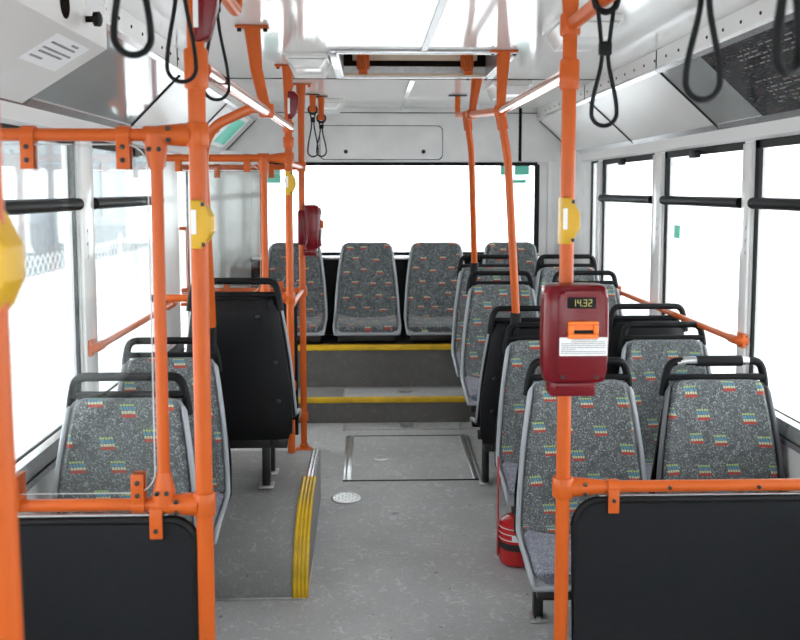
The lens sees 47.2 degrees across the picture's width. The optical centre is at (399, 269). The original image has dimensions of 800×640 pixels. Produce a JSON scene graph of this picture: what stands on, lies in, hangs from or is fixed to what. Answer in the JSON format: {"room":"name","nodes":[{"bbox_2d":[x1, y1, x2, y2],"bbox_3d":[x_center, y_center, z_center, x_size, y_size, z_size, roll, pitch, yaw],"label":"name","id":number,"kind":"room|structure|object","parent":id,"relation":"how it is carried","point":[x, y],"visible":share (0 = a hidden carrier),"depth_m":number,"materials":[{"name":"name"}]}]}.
{"room":"transit interior","nodes":[
{"label":"transit interior","id":0,"kind":"room"},
{"bbox_2d":[0,122,217,390],"bbox_3d":[-1.085,0.288,2.300,0.050,2.125,7.800,0,5,-2],"label":"wall","id":1,"kind":"structure","parent":0,"point":[170,177],"depth_m":4.54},
{"bbox_2d":[18,468,54,513],"bbox_3d":[-1.029,1.012,1.627,0.011,0.700,6.330,0,5,-2],"label":"baseboard","id":2,"kind":"structure","parent":1,"relation":"attached to","point":[45,485],"depth_m":2.71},
{"bbox_2d":[0,123,83,462],"bbox_3d":[-1.061,0.072,2.533,0.054,0.945,1.160,0,5,-2],"label":"window","id":3,"kind":"structure","parent":1,"relation":"in","point":[42,204],"depth_m":2.80,"materials":[{"name":"clear glass"}]},
{"bbox_2d":[0,0,106,102],"bbox_3d":[-0.877,-0.502,1.323,0.300,0.293,2.380,0,5,-2],"label":"upper cabinet","id":4,"kind":"object","parent":1,"relation":"attached to","point":[42,42],"visible":1,"depth_m":2.25,"materials":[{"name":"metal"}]},
{"bbox_2d":[29,41,78,59],"bbox_3d":[-0.860,-0.546,2.294,0.068,0.043,0.200,0,5,-2],"label":"print","id":5,"kind":"object","parent":4,"relation":"attached to","point":[48,50],"depth_m":2.28},
{"bbox_2d":[77,141,98,390],"bbox_3d":[-1.081,0.015,3.185,0.016,0.925,0.130,0,5,-2],"label":"trim","id":6,"kind":"structure","parent":1,"relation":"attached to","point":[85,160],"depth_m":3.15,"materials":[{"name":"white plastic"}]},
{"bbox_2d":[16,344,184,491],"bbox_3d":[-1.021,0.666,1.581,0.028,0.087,6.300,0,5,-2],"label":"trim","id":7,"kind":"structure","parent":1,"relation":"attached to","point":[37,464],"depth_m":2.69,"materials":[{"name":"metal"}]},
{"bbox_2d":[24,22,183,127],"bbox_3d":[-0.968,-0.635,3.126,0.246,0.250,1.113,0,5,-2],"label":"ceiling side panel","id":8,"kind":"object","parent":1,"relation":"attached to","point":[111,89],"depth_m":3.07,"materials":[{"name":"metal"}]},
{"bbox_2d":[1,122,215,639],"bbox_3d":[-0.712,0.469,1.926,0.644,1.544,0.060,0,5,-2],"label":"partition","id":9,"kind":"object","parent":1,"relation":"attached to","point":[134,575],"depth_m":1.93,"materials":[{"name":"orange paint"}]},
{"bbox_2d":[0,100,219,153],"bbox_3d":[-1.050,-0.401,2.140,0.014,0.065,7.600,0,5,-2],"label":"trim","id":10,"kind":"structure","parent":1,"relation":"attached to","point":[10,113],"depth_m":2.73,"materials":[{"name":"white plastic"}]},
{"bbox_2d":[88,141,177,390],"bbox_3d":[-1.093,-0.037,3.782,0.073,0.945,1.314,0,5,-2],"label":"window","id":11,"kind":"structure","parent":1,"relation":"in","point":[120,195],"depth_m":3.65,"materials":[{"name":"clear glass"}]},
{"bbox_2d":[132,74,229,127],"bbox_3d":[-1.006,-0.736,4.276,0.246,0.250,1.203,0,5,-2],"label":"ceiling side panel","id":12,"kind":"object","parent":1,"relation":"attached to","point":[171,107],"depth_m":4.00,"materials":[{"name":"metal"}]},
{"bbox_2d":[178,162,190,351],"bbox_3d":[-1.149,0.156,5.098,0.075,1.600,0.740,0,5,-2],"label":"window","id":13,"kind":"structure","parent":1,"relation":"in","point":[184,271],"depth_m":4.93,"materials":[{"name":"clear glass"}]},
{"bbox_2d":[148,152,294,303],"bbox_3d":[-0.787,-0.184,4.056,0.639,0.670,0.060,0,5,-2],"label":"handrail","id":14,"kind":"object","parent":1,"relation":"attached to","point":[263,159],"depth_m":4.03,"materials":[{"name":"metal"}]},
{"bbox_2d":[208,106,248,147],"bbox_3d":[-1.038,-0.829,5.382,0.176,0.179,0.970,0,5,-2],"label":"plate","id":15,"kind":"object","parent":1,"relation":"attached to","point":[226,133],"visible":0.48,"depth_m":5.54,"materials":[{"name":"plastic"}]},
{"bbox_2d":[209,101,257,152],"bbox_3d":[-1.046,-0.841,5.481,0.246,0.250,1.223,0,5,-2],"label":"trim","id":16,"kind":"structure","parent":1,"relation":"attached to","point":[230,105],"depth_m":5.92,"materials":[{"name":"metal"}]},
{"bbox_2d":[216,150,251,287],"bbox_3d":[-1.089,-0.172,6.040,0.190,1.230,0.270,0,5,-2],"label":"trim","id":17,"kind":"structure","parent":1,"relation":"attached to","point":[233,189],"depth_m":6.09,"materials":[{"name":"plastic"}]},
{"bbox_2d":[182,162,304,434],"bbox_3d":[-0.809,0.194,4.469,0.640,1.436,0.718,0,5,-2],"label":"handrail","id":18,"kind":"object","parent":1,"relation":"attached to","point":[216,167],"depth_m":4.78,"materials":[{"name":"metal"}]},
{"bbox_2d":[106,0,257,117],"bbox_3d":[-0.818,-0.703,2.207,0.015,0.072,7.770,0,5,-2],"label":"trim","id":19,"kind":"structure","parent":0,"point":[128,24],"depth_m":3.01,"materials":[{"name":"white metal"}]},
{"bbox_2d":[298,334,461,386],"bbox_3d":[0.012,0.608,5.957,2.380,0.351,0.645,0,5,-2],"label":"step","id":20,"kind":"structure","parent":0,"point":[402,362],"depth_m":5.64,"materials":[{"name":"plastic"}]},
{"bbox_2d":[268,242,327,341],"bbox_3d":[-0.673,0.143,5.795,0.426,0.621,0.414,0,5,-2],"label":"passenger seat","id":21,"kind":"object","parent":20,"relation":"on","point":[316,298],"visible":0.48,"depth_m":5.88,"materials":[{"name":"fabric"}]},
{"bbox_2d":[297,314,323,332],"bbox_3d":[-0.671,0.333,5.742,0.384,0.083,0.259,0,5,-2],"label":"seat cushion","id":22,"kind":"object","parent":21,"relation":"on","point":[314,322],"depth_m":5.68,"materials":[{"name":"fabric"}]},
{"bbox_2d":[333,242,400,341],"bbox_3d":[-0.209,0.141,5.810,0.426,0.621,0.414,0,5,-2],"label":"passenger seat","id":23,"kind":"object","parent":20,"relation":"on","point":[367,307],"visible":1,"depth_m":5.90,"materials":[{"name":"fabric"}]},
{"bbox_2d":[336,314,397,331],"bbox_3d":[-0.207,0.332,5.757,0.384,0.083,0.259,0,5,-2],"label":"seat cushion","id":24,"kind":"object","parent":23,"relation":"on","point":[344,322],"depth_m":5.69,"materials":[{"name":"fabric"}]},
{"bbox_2d":[251,255,543,334],"bbox_3d":[-0.013,0.164,6.156,1.945,0.520,0.150,0,5,-2],"label":"board","id":25,"kind":"object","parent":20,"relation":"on","point":[330,262],"visible":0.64,"depth_m":6.08,"materials":[{"name":"black plastic"}]},
{"bbox_2d":[404,242,463,341],"bbox_3d":[0.238,0.140,5.824,0.426,0.621,0.414,0,5,-2],"label":"passenger seat","id":26,"kind":"object","parent":20,"relation":"on","point":[431,278],"visible":0.79,"depth_m":5.91,"materials":[{"name":"fabric"}]},
{"bbox_2d":[407,314,452,331],"bbox_3d":[0.240,0.330,5.772,0.384,0.083,0.259,0,5,-2],"label":"seat cushion","id":27,"kind":"object","parent":26,"relation":"on","point":[415,322],"depth_m":5.70,"materials":[{"name":"fabric"}]},
{"bbox_2d":[482,242,537,288],"bbox_3d":[0.721,0.139,5.840,0.426,0.621,0.414,0,5,-2],"label":"passenger seat","id":28,"kind":"object","parent":20,"relation":"on","point":[527,257],"visible":0.14,"depth_m":5.94,"materials":[{"name":"grey fabric"}]},
{"bbox_2d":[215,422,570,639],"bbox_3d":[0.139,1.267,2.124,2.380,0.225,7.200,0,5,-2],"label":"floor","id":29,"kind":"structure","parent":0,"point":[406,560],"depth_m":3.52,"materials":[{"name":"plastic"}]},
{"bbox_2d":[0,128,24,639],"bbox_3d":[-0.424,0.395,0.975,0.116,2.044,0.090,0,5,-2],"label":"pole","id":30,"kind":"object","parent":29,"relation":"on","point":[11,613],"depth_m":0.95,"materials":[{"name":"metal"}]},
{"bbox_2d":[50,372,195,526],"bbox_3d":[-0.797,0.796,2.583,0.454,0.964,0.414,0,5,-2],"label":"passenger seat","id":31,"kind":"object","parent":29,"relation":"on","point":[106,436],"visible":0.44,"depth_m":2.67,"materials":[{"name":"fabric"}]},
{"bbox_2d":[117,337,231,543],"bbox_3d":[-0.840,0.726,3.259,0.454,0.931,0.414,0,5,-2],"label":"passenger seat","id":32,"kind":"object","parent":29,"relation":"on","point":[181,363],"visible":0.26,"depth_m":3.35,"materials":[{"name":"fabric"}]},
{"bbox_2d":[213,492,223,529],"bbox_3d":[-0.838,0.852,3.201,0.408,0.086,0.259,0,5,-2],"label":"seat cushion","id":33,"kind":"object","parent":32,"relation":"on","point":[217,518],"depth_m":3.20,"materials":[{"name":"fabric"}]},
{"bbox_2d":[207,105,258,362],"bbox_3d":[-0.609,-0.092,3.143,0.121,0.922,0.490,-3,6,-30],"label":"pole","id":34,"kind":"object","parent":32,"relation":"attached to","point":[243,111],"visible":0.59,"depth_m":3.19,"materials":[{"name":"metal"}]},
{"bbox_2d":[210,323,216,362],"bbox_3d":[-0.693,0.272,3.385,0.048,0.155,0.049,0,5,-2],"label":"socket","id":35,"kind":"object","parent":34,"relation":"attached to","point":[213,326],"depth_m":3.37,"materials":[{"name":"plastic"}]},
{"bbox_2d":[183,0,215,639],"bbox_3d":[-0.414,0.312,1.922,0.110,2.044,0.090,0,5,-2],"label":"pole","id":36,"kind":"object","parent":29,"relation":"on","point":[196,88],"depth_m":1.89,"materials":[{"name":"metal"}]},
{"bbox_2d":[193,0,218,42],"bbox_3d":[-0.391,-0.535,1.848,0.046,0.150,0.046,0,5,-2],"label":"box","id":37,"kind":"object","parent":36,"relation":"attached to","point":[205,12],"visible":0.89,"depth_m":1.83,"materials":[{"name":"red plastic"}]},
{"bbox_2d":[214,448,320,600],"bbox_3d":[-0.718,1.012,3.739,0.748,0.307,0.958,0,5,-2],"label":"platform","id":38,"kind":"object","parent":29,"relation":"on","point":[264,547],"visible":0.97,"depth_m":3.41,"materials":[{"name":"plastic"}]},
{"bbox_2d":[186,278,300,488],"bbox_3d":[-0.640,0.443,3.715,0.454,0.858,0.414,0,5,-2],"label":"passenger seat","id":39,"kind":"object","parent":38,"relation":"on","point":[257,376],"visible":0.73,"depth_m":3.52,"materials":[{"name":"black plastic"}]},
{"bbox_2d":[275,64,295,452],"bbox_3d":[-0.492,-0.035,4.078,0.110,1.729,0.054,0,5,-2],"label":"pole","id":40,"kind":"object","parent":38,"relation":"on","point":[288,140],"depth_m":4.05,"materials":[{"name":"metal"}]},
{"bbox_2d":[287,91,298,118],"bbox_3d":[-0.469,-0.723,4.018,0.046,0.120,0.046,0,5,-2],"label":"box","id":41,"kind":"object","parent":40,"relation":"attached to","point":[293,98],"visible":1,"depth_m":4.00,"materials":[{"name":"red plastic"}]},
{"bbox_2d":[292,84,312,450],"bbox_3d":[-0.512,-0.001,4.804,0.110,1.923,0.090,0,5,-2],"label":"pole","id":42,"kind":"object","parent":29,"relation":"on","point":[300,88],"visible":0.85,"depth_m":4.80,"materials":[{"name":"metal"}]},
{"bbox_2d":[298,205,323,255],"bbox_3d":[-0.466,-0.209,4.787,0.133,0.264,0.155,0,5,-2],"label":"ticket machine","id":43,"kind":"object","parent":42,"relation":"attached to","point":[310,222],"visible":1,"depth_m":4.72,"materials":[{"name":"red plastic"}]},
{"bbox_2d":[331,492,360,503],"bbox_3d":[-0.249,1.050,4.216,0.135,0.015,0.135,0,5,4],"label":"floor plate","id":44,"kind":"object","parent":29,"relation":"on","point":[343,497],"visible":1,"depth_m":4.20,"materials":[{"name":"metal"}]},
{"bbox_2d":[298,386,475,422],"bbox_3d":[0.027,0.824,5.514,2.380,0.197,0.365,0,5,-2],"label":"step","id":45,"kind":"structure","parent":29,"relation":"on","point":[324,404],"depth_m":5.34,"materials":[{"name":"plastic"}]},
{"bbox_2d":[343,388,463,396],"bbox_3d":[0.058,0.732,5.489,0.790,0.007,0.220,0,5,-2],"label":"flap","id":46,"kind":"object","parent":45,"relation":"on","point":[361,392],"visible":0.79,"depth_m":5.48,"materials":[{"name":"plastic"}]},
{"bbox_2d":[343,422,475,429],"bbox_3d":[0.053,0.900,5.270,0.755,0.012,0.115,0,5,-2],"label":"flap","id":47,"kind":"object","parent":29,"relation":"on","point":[377,426],"visible":0.9,"depth_m":5.26,"materials":[{"name":"plastic"}]},
{"bbox_2d":[343,435,481,480],"bbox_3d":[0.050,0.972,4.772,0.677,0.042,0.677,0,5,-2],"label":"floor hatch","id":48,"kind":"object","parent":29,"relation":"on","point":[370,457],"visible":0.98,"depth_m":4.72,"materials":[{"name":"plastic"}]},
{"bbox_2d":[451,254,520,381],"bbox_3d":[0.521,0.419,5.205,0.454,0.994,0.414,0,5,-2],"label":"passenger seat","id":49,"kind":"object","parent":29,"relation":"on","point":[462,274],"visible":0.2,"depth_m":5.28,"materials":[{"name":"grey plastic"}]},
{"bbox_2d":[472,492,501,503],"bbox_3d":[0.400,1.052,4.223,0.139,0.011,0.139,0,5,4],"label":"floor plate","id":50,"kind":"object","parent":29,"relation":"on","point":[481,497],"visible":0.94,"depth_m":4.22,"materials":[{"name":"plastic"}]},
{"bbox_2d":[460,271,538,411],"bbox_3d":[0.545,0.494,4.791,0.454,0.956,0.414,0,5,-2],"label":"passenger seat","id":51,"kind":"object","parent":29,"relation":"on","point":[482,298],"visible":0.38,"depth_m":4.87,"materials":[{"name":"fabric"}]},
{"bbox_2d":[465,376,479,400],"bbox_3d":[0.547,0.607,4.732,0.408,0.086,0.259,0,5,-2],"label":"seat cushion","id":52,"kind":"object","parent":51,"relation":"on","point":[471,382],"depth_m":4.67,"materials":[{"name":"fabric"}]},
{"bbox_2d":[470,305,539,484],"bbox_3d":[0.573,0.588,4.310,0.454,0.891,0.414,0,5,-2],"label":"passenger seat","id":53,"kind":"object","parent":29,"relation":"on","point":[489,387],"visible":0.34,"depth_m":4.12,"materials":[{"name":"black plastic"}]},
{"bbox_2d":[496,456,524,566],"bbox_3d":[0.455,0.935,3.572,0.152,0.420,0.147,0,5,-2],"label":"fire extinguisher","id":54,"kind":"object","parent":29,"relation":"on","point":[508,550],"visible":0.53,"depth_m":3.53,"materials":[{"name":"red paint"}]},
{"bbox_2d":[495,322,540,513],"bbox_3d":[0.613,0.681,3.644,0.454,0.910,0.414,0,5,-2],"label":"passenger seat","id":55,"kind":"object","parent":29,"relation":"on","point":[520,353],"visible":0.26,"depth_m":3.72,"materials":[{"name":"fabric"}]},
{"bbox_2d":[502,461,517,496],"bbox_3d":[0.615,0.818,3.587,0.408,0.086,0.259,0,5,-2],"label":"seat cushion","id":56,"kind":"object","parent":55,"relation":"on","point":[509,468],"depth_m":3.56,"materials":[{"name":"fabric"}]},
{"bbox_2d":[534,254,598,316],"bbox_3d":[0.978,0.417,5.220,0.454,0.994,0.414,0,5,-2],"label":"passenger seat","id":57,"kind":"object","parent":29,"relation":"on","point":[544,275],"visible":0.18,"depth_m":5.31,"materials":[{"name":"fabric"}]},
{"bbox_2d":[554,0,580,639],"bbox_3d":[0.399,0.286,2.218,0.110,2.044,0.090,0,5,-2],"label":"pole","id":58,"kind":"object","parent":29,"relation":"on","point":[569,67],"depth_m":2.17,"materials":[{"name":"metal"}]},
{"bbox_2d":[540,282,608,395],"bbox_3d":[0.408,0.164,2.160,0.155,0.264,0.133,0,5,-2],"label":"ticket machine","id":59,"kind":"object","parent":58,"relation":"attached to","point":[574,316],"visible":1,"depth_m":2.11,"materials":[{"name":"red plastic"}]},
{"bbox_2d":[561,339,605,353],"bbox_3d":[0.422,0.176,2.106,0.103,0.033,0.001,0,5,-2],"label":"print","id":60,"kind":"object","parent":59,"relation":"attached to","point":[568,346],"depth_m":2.11},
{"bbox_2d":[567,0,614,29],"bbox_3d":[0.461,-0.411,0.256,0.060,0.055,3.748,0,5,-2],"label":"rail","id":61,"kind":"object","parent":58,"relation":"attached to","point":[586,12],"visible":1,"depth_m":1.98,"materials":[{"name":"metal"}]},
{"bbox_2d":[589,0,620,127],"bbox_3d":[0.415,-0.432,1.854,0.061,0.286,0.016,0,5,-2],"label":"strap","id":62,"kind":"object","parent":61,"relation":"hanging from","point":[604,47],"visible":1,"depth_m":1.85,"materials":[{"name":"plastic"}]},
{"bbox_2d":[682,0,722,102],"bbox_3d":[0.429,-0.381,1.286,0.062,0.289,0.018,-1,5,-6],"label":"strap","id":63,"kind":"object","parent":61,"relation":"hanging from","point":[700,3],"visible":1,"depth_m":1.29,"materials":[{"name":"black rubber"}]},
{"bbox_2d":[771,0,799,76],"bbox_3d":[0.436,-0.359,1.017,0.059,0.285,0.024,-1,5,-15],"label":"strap","id":64,"kind":"object","parent":61,"relation":"hanging from","point":[778,63],"visible":1,"depth_m":1.02,"materials":[{"name":"black rubber"}]},
{"bbox_2d":[514,357,647,622],"bbox_3d":[0.606,0.763,2.953,0.454,0.917,0.423,0,5,-2],"label":"passenger seat","id":65,"kind":"object","parent":29,"relation":"on","point":[606,438],"visible":0.59,"depth_m":3.03,"materials":[{"name":"fabric"}]},
{"bbox_2d":[523,530,570,583],"bbox_3d":[0.608,0.897,2.891,0.408,0.086,0.259,0,5,-2],"label":"seat cushion","id":66,"kind":"object","parent":65,"relation":"on","point":[538,545],"depth_m":2.85,"materials":[{"name":"fabric"}]},
{"bbox_2d":[552,270,622,314],"bbox_3d":[1.002,0.493,4.806,0.454,0.956,0.414,0,5,-2],"label":"passenger seat","id":67,"kind":"object","parent":29,"relation":"on","point":[612,287],"visible":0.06,"depth_m":4.92,"materials":[{"name":"fabric"}]},
{"bbox_2d":[606,303,683,373],"bbox_3d":[1.111,0.583,4.327,0.454,0.898,0.414,0,5,-2],"label":"passenger seat","id":68,"kind":"object","parent":29,"relation":"on","point":[616,322],"visible":0.12,"depth_m":4.12,"materials":[{"name":"black plastic"}]},
{"bbox_2d":[617,321,711,493],"bbox_3d":[1.093,0.680,3.660,0.454,0.910,0.414,0,5,-2],"label":"passenger seat","id":69,"kind":"object","parent":29,"relation":"on","point":[646,356],"visible":0.3,"depth_m":3.75,"materials":[{"name":"fabric"}]},
{"bbox_2d":[645,464,652,493],"bbox_3d":[1.095,0.816,3.603,0.408,0.086,0.259,0,5,-2],"label":"seat cushion","id":70,"kind":"object","parent":69,"relation":"on","point":[648,466],"depth_m":3.64,"materials":[{"name":"fabric"}]},
{"bbox_2d":[649,355,785,493],"bbox_3d":[1.062,0.768,2.944,0.454,0.939,0.414,0,5,-2],"label":"passenger seat","id":71,"kind":"object","parent":29,"relation":"on","point":[712,426],"visible":0.55,"depth_m":3.03,"materials":[{"name":"fabric"}]},
{"bbox_2d":[251,161,547,263],"bbox_3d":[0.001,-0.082,6.245,2.380,2.075,0.050,0,5,-2],"label":"wall","id":72,"kind":"structure","parent":0,"point":[543,182],"depth_m":6.18,"materials":[{"name":"plastic"}]},
{"bbox_2d":[228,108,560,160],"bbox_3d":[0.002,-0.905,6.122,2.380,0.353,0.049,0,5,-2],"label":"rear ceiling panel","id":73,"kind":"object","parent":72,"relation":"attached to","point":[353,134],"depth_m":6.12,"materials":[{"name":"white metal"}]},
{"bbox_2d":[259,162,539,254],"bbox_3d":[0.001,-0.415,6.198,1.889,0.626,0.026,0,5,-2],"label":"window","id":74,"kind":"structure","parent":72,"relation":"in","point":[536,165],"depth_m":6.18,"materials":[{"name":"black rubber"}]},
{"bbox_2d":[537,0,792,117],"bbox_3d":[1.050,-0.708,2.268,0.015,0.072,7.770,0,5,-2],"label":"trim","id":75,"kind":"structure","parent":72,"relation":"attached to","point":[759,11],"depth_m":3.30,"materials":[{"name":"white metal"}]},
{"bbox_2d":[120,0,757,109],"bbox_3d":[0.129,-0.748,2.249,2.380,0.052,7.800,0,5,-2],"label":"ceiling","id":76,"kind":"structure","parent":0,"point":[648,26],"depth_m":3.20,"materials":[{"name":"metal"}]},
{"bbox_2d":[221,0,242,15],"bbox_3d":[-0.359,-0.527,0.383,0.060,0.103,4.074,0,5,-2],"label":"rail","id":77,"kind":"object","parent":76,"relation":"attached to","point":[234,7],"visible":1,"depth_m":2.30,"materials":[{"name":"metal"}]},
{"bbox_2d":[110,0,154,58],"bbox_3d":[-0.390,-0.456,1.323,0.062,0.295,0.019,-1,5,-8],"label":"strap","id":78,"kind":"object","parent":77,"relation":"hanging from","point":[146,49],"visible":1,"depth_m":1.33,"materials":[{"name":"black rubber"}]},
{"bbox_2d":[165,0,197,83],"bbox_3d":[-0.401,-0.488,1.672,0.061,0.292,0.019,-1,5,-8],"label":"strap","id":79,"kind":"object","parent":77,"relation":"hanging from","point":[174,6],"visible":1,"depth_m":1.67,"materials":[{"name":"black rubber"}]},
{"bbox_2d":[205,0,230,100],"bbox_3d":[-0.420,-0.527,2.079,0.065,0.285,0.020,-1,5,-9],"label":"strap","id":80,"kind":"object","parent":77,"relation":"hanging from","point":[220,1],"visible":0.6,"depth_m":2.08,"materials":[{"name":"black rubber"}]},
{"bbox_2d":[208,25,293,130],"bbox_3d":[-0.481,-0.645,2.941,0.125,0.316,2.160,0,5,-2],"label":"rail","id":81,"kind":"object","parent":76,"relation":"hanging from","point":[261,104],"visible":0.98,"depth_m":3.03,"materials":[{"name":"metal"}]},
{"bbox_2d":[283,52,331,77],"bbox_3d":[-0.375,-0.875,3.748,0.190,0.150,0.240,0,5,-2],"label":"ceiling lamp","id":82,"kind":"object","parent":76,"relation":"attached to","point":[301,64],"visible":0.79,"depth_m":3.64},
{"bbox_2d":[288,58,327,73],"bbox_3d":[-0.375,-0.834,3.751,0.153,0.036,0.220,0,5,-2],"label":"diffuser","id":83,"kind":"object","parent":82,"relation":"attached to","point":[297,65],"depth_m":3.65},
{"bbox_2d":[316,98,343,113],"bbox_3d":[-0.435,-1.034,5.570,0.190,0.150,0.200,0,5,-2],"label":"ceiling lamp","id":84,"kind":"object","parent":76,"relation":"attached to","point":[331,106],"visible":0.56,"depth_m":5.49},
{"bbox_2d":[328,50,519,78],"bbox_3d":[0.082,-0.963,3.976,0.750,0.164,0.820,0,5,-2],"label":"roof hatch","id":85,"kind":"object","parent":76,"relation":"attached to","point":[347,64],"visible":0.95,"depth_m":4.33,"materials":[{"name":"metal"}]},
{"bbox_2d":[448,50,558,119],"bbox_3d":[0.395,-0.730,3.738,0.127,0.286,3.166,0,5,-2],"label":"rail","id":86,"kind":"object","parent":76,"relation":"hanging from","point":[501,108],"visible":0.91,"depth_m":3.58,"materials":[{"name":"metal"}]},
{"bbox_2d":[462,111,478,285],"bbox_3d":[0.366,-0.346,4.745,0.058,0.930,0.337,1,5,11],"label":"pole","id":87,"kind":"object","parent":86,"relation":"attached to","point":[467,123],"visible":0.94,"depth_m":4.73,"materials":[{"name":"metal"}]},
{"bbox_2d":[495,116,521,342],"bbox_3d":[0.433,-0.162,3.707,0.154,0.974,0.060,-4,7,-41],"label":"pole","id":88,"kind":"object","parent":86,"relation":"attached to","point":[502,125],"visible":0.94,"depth_m":3.70,"materials":[{"name":"metal"}]},
{"bbox_2d":[510,312,521,342],"bbox_3d":[0.472,0.247,3.776,0.057,0.147,0.050,0,5,-2],"label":"socket","id":89,"kind":"object","parent":88,"relation":"attached to","point":[515,317],"depth_m":3.76,"materials":[{"name":"plastic"}]},
{"bbox_2d":[485,80,531,100],"bbox_3d":[0.554,-0.959,4.705,0.200,0.150,0.300,0,5,-2],"label":"ceiling lamp","id":90,"kind":"object","parent":76,"relation":"attached to","point":[515,88],"visible":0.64,"depth_m":4.57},
{"bbox_2d":[487,85,528,99],"bbox_3d":[0.554,-0.912,4.709,0.180,0.047,0.280,0,5,-2],"label":"diffuser","id":91,"kind":"object","parent":90,"relation":"attached to","point":[513,91],"depth_m":4.57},
{"bbox_2d":[542,13,623,51],"bbox_3d":[0.591,-0.808,2.982,0.200,0.150,0.300,0,5,-2],"label":"ceiling lamp","id":92,"kind":"object","parent":76,"relation":"attached to","point":[588,38],"visible":0.54,"depth_m":2.90,"materials":[{"name":"plastic"}]},
{"bbox_2d":[546,22,618,49],"bbox_3d":[0.591,-0.762,2.986,0.180,0.047,0.280,0,5,-2],"label":"diffuser","id":93,"kind":"object","parent":92,"relation":"attached to","point":[588,38],"depth_m":2.94,"materials":[{"name":"plastic"}]},
{"bbox_2d":[583,134,798,372],"bbox_3d":[1.344,0.281,2.379,0.050,2.125,7.800,0,5,-2],"label":"wall","id":94,"kind":"structure","parent":0,"point":[588,165],"depth_m":4.38,"materials":[{"name":"metal"}]},
{"bbox_2d":[546,151,584,263],"bbox_3d":[1.100,-0.178,6.112,0.190,1.230,0.270,0,5,-2],"label":"trim","id":95,"kind":"structure","parent":94,"relation":"attached to","point":[554,167],"depth_m":6.17,"materials":[{"name":"plastic"}]},
{"bbox_2d":[537,98,633,153],"bbox_3d":[1.078,-0.840,5.470,0.276,0.250,1.383,0,5,-2],"label":"trim","id":96,"kind":"structure","parent":94,"relation":"attached to","point":[590,137],"depth_m":5.30,"materials":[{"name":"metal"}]},
{"bbox_2d":[590,161,597,263],"bbox_3d":[1.220,-0.207,5.727,0.010,0.945,0.200,0,5,-2],"label":"window","id":97,"kind":"structure","parent":94,"relation":"in","point":[594,163],"depth_m":5.78,"materials":[{"name":"clear glass"}]},
{"bbox_2d":[595,162,601,275],"bbox_3d":[1.204,-0.195,5.582,0.016,0.925,0.070,0,5,-2],"label":"trim","id":98,"kind":"structure","parent":94,"relation":"attached to","point":[598,183],"depth_m":5.56,"materials":[{"name":"white metal"}]},
{"bbox_2d":[598,153,654,314],"bbox_3d":[1.223,-0.146,5.029,0.052,0.945,1.020,0,5,-2],"label":"window","id":99,"kind":"structure","parent":94,"relation":"in","point":[626,196],"depth_m":4.99,"materials":[{"name":"clear glass"}]},
{"bbox_2d":[585,68,718,144],"bbox_3d":[1.120,-0.729,4.196,0.276,0.250,1.183,0,5,-2],"label":"ceiling side panel","id":100,"kind":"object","parent":94,"relation":"attached to","point":[651,109],"depth_m":4.07,"materials":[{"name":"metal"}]},
{"bbox_2d":[649,154,663,314],"bbox_3d":[1.242,-0.095,4.447,0.016,0.925,0.130,0,5,-2],"label":"trim","id":101,"kind":"structure","parent":94,"relation":"attached to","point":[657,179],"depth_m":4.42,"materials":[{"name":"white plastic"}]},
{"bbox_2d":[552,475,799,639],"bbox_3d":[0.841,0.878,2.284,0.938,0.750,0.052,0,5,-2],"label":"partition","id":102,"kind":"object","parent":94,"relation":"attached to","point":[657,566],"depth_m":2.26,"materials":[{"name":"orange paint"}]},
{"bbox_2d":[618,142,748,373],"bbox_3d":[1.240,-0.075,4.218,0.071,0.945,1.754,0,5,-2],"label":"window","id":103,"kind":"structure","parent":94,"relation":"in","point":[703,192],"depth_m":3.83,"materials":[{"name":"clear glass"}]},
{"bbox_2d":[580,116,799,161],"bbox_3d":[1.315,-0.407,2.217,0.014,0.065,7.600,0,5,-2],"label":"trim","id":104,"kind":"structure","parent":94,"relation":"attached to","point":[789,126],"depth_m":3.73,"materials":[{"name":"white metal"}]},
{"bbox_2d":[655,8,799,129],"bbox_3d":[1.166,-0.607,2.807,0.276,0.250,1.613,0,5,-2],"label":"trim","id":105,"kind":"structure","parent":94,"relation":"attached to","point":[729,109],"depth_m":3.31,"materials":[{"name":"metal"}]},
{"bbox_2d":[736,143,752,372],"bbox_3d":[1.276,-0.004,3.399,0.016,0.925,0.065,0,5,-2],"label":"trim","id":106,"kind":"structure","parent":94,"relation":"attached to","point":[747,148],"depth_m":3.38,"materials":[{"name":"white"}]},
{"bbox_2d":[701,19,799,115],"bbox_3d":[1.176,-0.565,2.360,0.225,0.202,1.620,0,5,-2],"label":"ventilation grille","id":107,"kind":"object","parent":94,"relation":"attached to","point":[748,67],"visible":0.73,"depth_m":2.91,"materials":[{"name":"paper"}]},
{"bbox_2d":[738,32,799,101],"bbox_3d":[1.175,-0.566,2.394,0.179,0.161,1.189,0,5,-2],"label":"print","id":108,"kind":"object","parent":107,"relation":"attached to","point":[754,54],"depth_m":2.84},
{"bbox_2d":[747,134,799,423],"bbox_3d":[1.296,0.049,2.794,0.052,0.945,1.130,0,5,-2],"label":"window","id":109,"kind":"structure","parent":94,"relation":"in","point":[775,299],"depth_m":3.16,"materials":[{"name":"clear glass"}]},
{"bbox_2d":[775,411,799,453],"bbox_3d":[1.315,0.623,2.081,0.028,0.087,7.150,0,5,-2],"label":"trim","id":110,"kind":"structure","parent":94,"relation":"attached to","point":[788,429],"depth_m":3.00,"materials":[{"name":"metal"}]},
{"bbox_2d":[780,442,799,491],"bbox_3d":[1.323,0.970,2.112,0.011,0.700,7.150,0,5,-2],"label":"baseboard","id":111,"kind":"structure","parent":94,"relation":"attached to","point":[791,459],"depth_m":3.02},
{"label":"outside","id":112,"kind":"structure","parent":0,"visible":0},
{"bbox_2d":[268,226,533,251],"bbox_3d":[0.000,2.391,0.209,120.000,0.100,120.000,0,5,-2],"label":"ground","id":113,"kind":"structure","parent":112,"point":[401,238],"depth_m":48.45,"materials":[{"name":"white"}]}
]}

